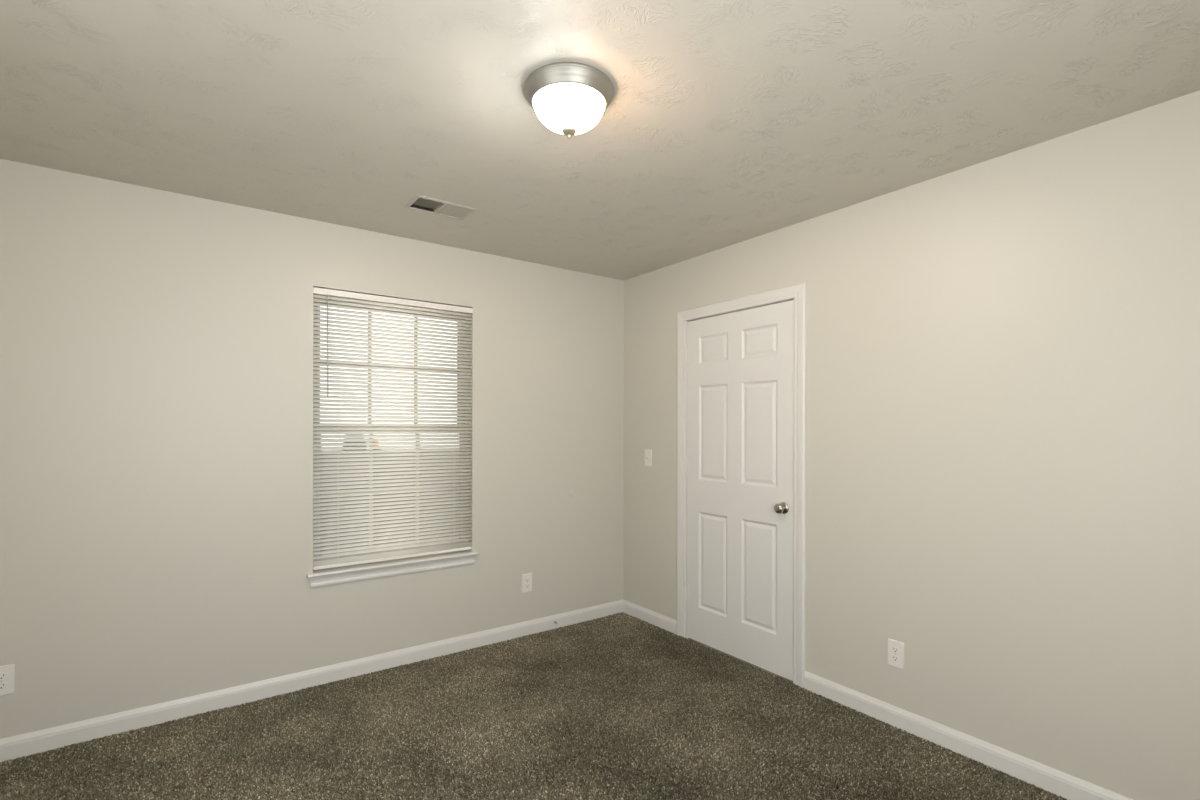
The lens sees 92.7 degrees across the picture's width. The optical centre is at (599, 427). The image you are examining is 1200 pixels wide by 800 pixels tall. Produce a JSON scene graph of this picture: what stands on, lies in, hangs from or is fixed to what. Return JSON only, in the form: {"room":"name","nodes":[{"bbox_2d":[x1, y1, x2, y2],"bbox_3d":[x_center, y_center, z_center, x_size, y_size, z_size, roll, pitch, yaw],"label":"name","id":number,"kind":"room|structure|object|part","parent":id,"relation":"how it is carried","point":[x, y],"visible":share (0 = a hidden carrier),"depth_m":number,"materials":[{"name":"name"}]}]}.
{"room":"empty bedroom","nodes":[
{"label":"empty bedroom","id":0,"kind":"room"},
{"bbox_2d":[0,159,623,738],"bbox_3d":[-1.280,0.130,3.249,3.780,2.540,0.140,0,0,-36],"label":"wall","id":1,"kind":"structure","parent":0,"point":[156,346],"depth_m":2.75,"materials":[{"name":"beige paint"}]},
{"bbox_2d":[0,664,14,694],"bbox_3d":[-2.429,1.027,2.322,0.074,0.120,0.008,0,0,-36],"label":"wall outlet","id":2,"kind":"object","parent":1,"relation":"attached to","point":[7,672],"visible":1,"depth_m":2.33,"materials":[{"name":"white plastic"}]},
{"bbox_2d":[0,682,6,688],"bbox_3d":[-2.428,1.046,2.320,0.034,0.027,0.003,0,0,-36],"label":"receptacle","id":3,"kind":"object","parent":2,"relation":"attached to","point":[3,685],"depth_m":2.32,"materials":[{"name":"grey plastic"}]},
{"bbox_2d":[0,672,6,679],"bbox_3d":[-2.427,1.007,2.320,0.034,0.027,0.003,0,0,-36],"label":"receptacle","id":4,"kind":"object","parent":2,"relation":"attached to","point":[3,675],"depth_m":2.32,"materials":[{"name":"grey plastic"}]},
{"bbox_2d":[0,600,622,761],"bbox_3d":[-1.237,1.314,3.188,3.500,0.097,0.014,0,0,-36],"label":"baseboard","id":5,"kind":"structure","parent":1,"relation":"attached to","point":[26,744],"depth_m":2.87,"materials":[{"name":"white paint"}]},
{"bbox_2d":[307,295,478,587],"bbox_3d":[-1.175,0.046,3.300,0.945,1.579,0.171,0,0,-36],"label":"window","id":6,"kind":"structure","parent":1,"relation":"in","point":[365,571],"depth_m":3.27,"materials":[{"name":"white plastic"}]},
{"bbox_3d":[-1.212,-0.353,3.353,0.847,0.736,0.030,0,0,-36],"label":"sash","id":7,"kind":"part","parent":6,"relation":"part of","materials":[{"name":"white plastic"}]},
{"bbox_2d":[320,312,457,423],"bbox_3d":[-1.212,-0.350,3.353,0.795,0.662,0.016,0,0,-36],"label":"grille","id":8,"kind":"object","parent":6,"relation":"attached to","point":[368,312],"depth_m":3.42,"materials":[{"name":"white plastic"}]},
{"bbox_2d":[321,434,457,548],"bbox_3d":[-1.193,0.356,3.326,0.795,0.664,0.016,0,0,-36],"label":"grille","id":9,"kind":"object","parent":6,"relation":"attached to","point":[369,434],"depth_m":3.39,"materials":[{"name":"white plastic"}]},
{"bbox_3d":[-1.193,0.362,3.326,0.847,0.736,0.030,0,0,-36],"label":"sash","id":10,"kind":"part","parent":6,"relation":"part of","materials":[{"name":"white plastic"}]},
{"bbox_2d":[313,287,472,569],"bbox_3d":[-1.148,0.005,3.265,0.888,1.484,0.040,0,0,-36],"label":"window blind","id":11,"kind":"object","parent":6,"relation":"attached to","point":[333,411],"visible":1,"depth_m":3.23,"materials":[{"name":"white plastic"}]},
{"bbox_3d":[-1.409,0.016,3.083,0.005,1.444,0.027,0,0,-36],"label":"ladder cord","id":12,"kind":"part","parent":11,"relation":"part of","materials":[{"name":"white fabric"}]},
{"bbox_3d":[-1.154,0.738,3.272,0.884,0.019,0.022,0,0,-36],"label":"rail","id":13,"kind":"part","parent":11,"relation":"part of","materials":[{"name":"white plastic"}]},
{"bbox_3d":[-0.884,0.017,3.466,0.005,1.444,0.027,0,0,-36],"label":"ladder cord","id":14,"kind":"part","parent":11,"relation":"part of","materials":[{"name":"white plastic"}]},
{"bbox_3d":[-1.154,0.768,3.270,0.945,0.016,0.094,0,0,-36],"label":"sill","id":15,"kind":"part","parent":6,"relation":"part of","materials":[{"name":"white paint"}]},
{"bbox_2d":[522,573,531,592],"bbox_3d":[-0.477,1.014,3.745,0.074,0.120,0.008,0,0,-36],"label":"wall outlet","id":16,"kind":"object","parent":1,"relation":"attached to","point":[526,578],"visible":1,"depth_m":3.74,"materials":[{"name":"white plastic"}]},
{"bbox_2d":[569,490,574,496],"bbox_3d":[-0.193,0.455,3.954,0.048,0.048,0.003,0,0,-36],"label":"wall patch","id":17,"kind":"structure","parent":1,"relation":"attached to","point":[571,493],"depth_m":3.95,"materials":[{"name":"beige paint"}]},
{"bbox_2d":[50,638,1040,799],"bbox_3d":[-0.092,1.410,1.619,3.780,0.088,4.180,0,0,-36],"label":"floor","id":18,"kind":"structure","parent":0,"point":[733,657],"depth_m":2.38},
{"bbox_2d":[0,612,1066,799],"bbox_3d":[-0.092,1.360,1.618,3.498,0.016,3.898,0,0,-36],"label":"carpet","id":19,"kind":"structure","parent":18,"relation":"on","point":[425,707],"depth_m":2.45,"materials":[{"name":"brown carpet"}]},
{"bbox_2d":[0,0,1199,279],"bbox_3d":[-0.086,-1.136,1.616,3.780,0.100,4.180,0,0,-36],"label":"ceiling","id":20,"kind":"structure","parent":0,"point":[725,123],"depth_m":1.88,"materials":[{"name":"beige paint"}]},
{"bbox_2d":[404,194,476,219],"bbox_3d":[-0.790,-1.095,2.832,0.303,0.023,0.190,0,0,-36],"label":"ceiling vent","id":21,"kind":"object","parent":20,"relation":"in","point":[442,208],"visible":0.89,"depth_m":2.83,"materials":[{"name":"beige metal"}]},
{"bbox_2d":[524,62,613,138],"bbox_3d":[-0.099,-1.006,1.836,0.287,0.159,0.287,0,0,-36],"label":"ceiling light","id":22,"kind":"object","parent":20,"relation":"attached to","point":[559,92],"visible":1,"depth_m":1.82,"materials":[{"name":"white glass"}]},
{"bbox_2d":[623,90,1199,799],"bbox_3d":[1.423,0.137,2.633,0.140,2.540,4.040,0,0,-36],"label":"wall","id":23,"kind":"structure","parent":0,"point":[1003,352],"depth_m":2.25,"materials":[{"name":"beige paint"}]},
{"bbox_2d":[645,449,651,465],"bbox_3d":[0.332,0.209,3.995,0.016,0.116,0.072,0,0,-36],"label":"light switch","id":24,"kind":"object","parent":23,"relation":"attached to","point":[648,453],"visible":1,"depth_m":3.99,"materials":[{"name":"white plastic"}]},
{"bbox_2d":[677,282,806,687],"bbox_3d":[0.820,0.303,3.393,0.177,2.127,0.955,0,0,-36],"label":"door","id":25,"kind":"structure","parent":23,"relation":"in","point":[741,361],"depth_m":3.32,"materials":[{"name":"white paint"}]},
{"bbox_3d":[0.970,0.434,3.083,0.054,0.055,0.055,0,0,-36],"label":"knob","id":26,"kind":"part","parent":25,"relation":"part of","materials":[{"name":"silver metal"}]},
{"bbox_2d":[623,600,1132,799],"bbox_3d":[1.317,1.320,2.646,0.014,0.097,3.900,0,0,-36],"label":"baseboard","id":27,"kind":"structure","parent":23,"relation":"attached to","point":[1052,780],"depth_m":2.42,"materials":[{"name":"white paint"}]},
{"bbox_2d":[888,638,903,668],"bbox_3d":[1.348,1.031,2.608,0.008,0.120,0.074,0,0,-36],"label":"wall outlet","id":28,"kind":"object","parent":23,"relation":"attached to","point":[895,648],"visible":1,"depth_m":2.60,"materials":[{"name":"white plastic"}]},
{"bbox_2d":[891,655,898,661],"bbox_3d":[1.346,1.050,2.607,0.003,0.027,0.034,0,0,-36],"label":"receptacle","id":29,"kind":"object","parent":28,"relation":"attached to","point":[894,658],"depth_m":2.61,"materials":[{"name":"grey plastic"}]},
{"bbox_2d":[892,646,898,652],"bbox_3d":[1.346,1.011,2.607,0.003,0.027,0.034,0,0,-36],"label":"receptacle","id":30,"kind":"object","parent":28,"relation":"attached to","point":[895,649],"depth_m":2.61,"materials":[{"name":"grey plastic"}]},
{"label":"outside","id":31,"kind":"structure","parent":0,"visible":0},
{"bbox_2d":[321,448,458,553],"bbox_3d":[10.679,1.989,40.729,180.000,0.200,45.400,0,0,-36],"label":"lawn","id":32,"kind":"structure","parent":31,"point":[439,448],"depth_m":15.67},
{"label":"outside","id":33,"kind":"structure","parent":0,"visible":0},
{"bbox_2d":[321,434,458,450],"bbox_3d":[-33.432,1.760,169.089,380.000,0.210,214.000,0,0,-36],"label":"pavement","id":34,"kind":"structure","parent":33,"point":[321,434],"depth_m":74.30,"materials":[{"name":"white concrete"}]},
{"bbox_2d":[343,434,365,450],"bbox_3d":[-20.136,1.096,46.915,1.680,1.419,3.864,0,0,-24],"label":"parked car","id":35,"kind":"object","parent":34,"relation":"on","point":[345,434],"visible":0.15,"depth_m":45.92,"materials":[{"name":"grey paint"}]}
]}

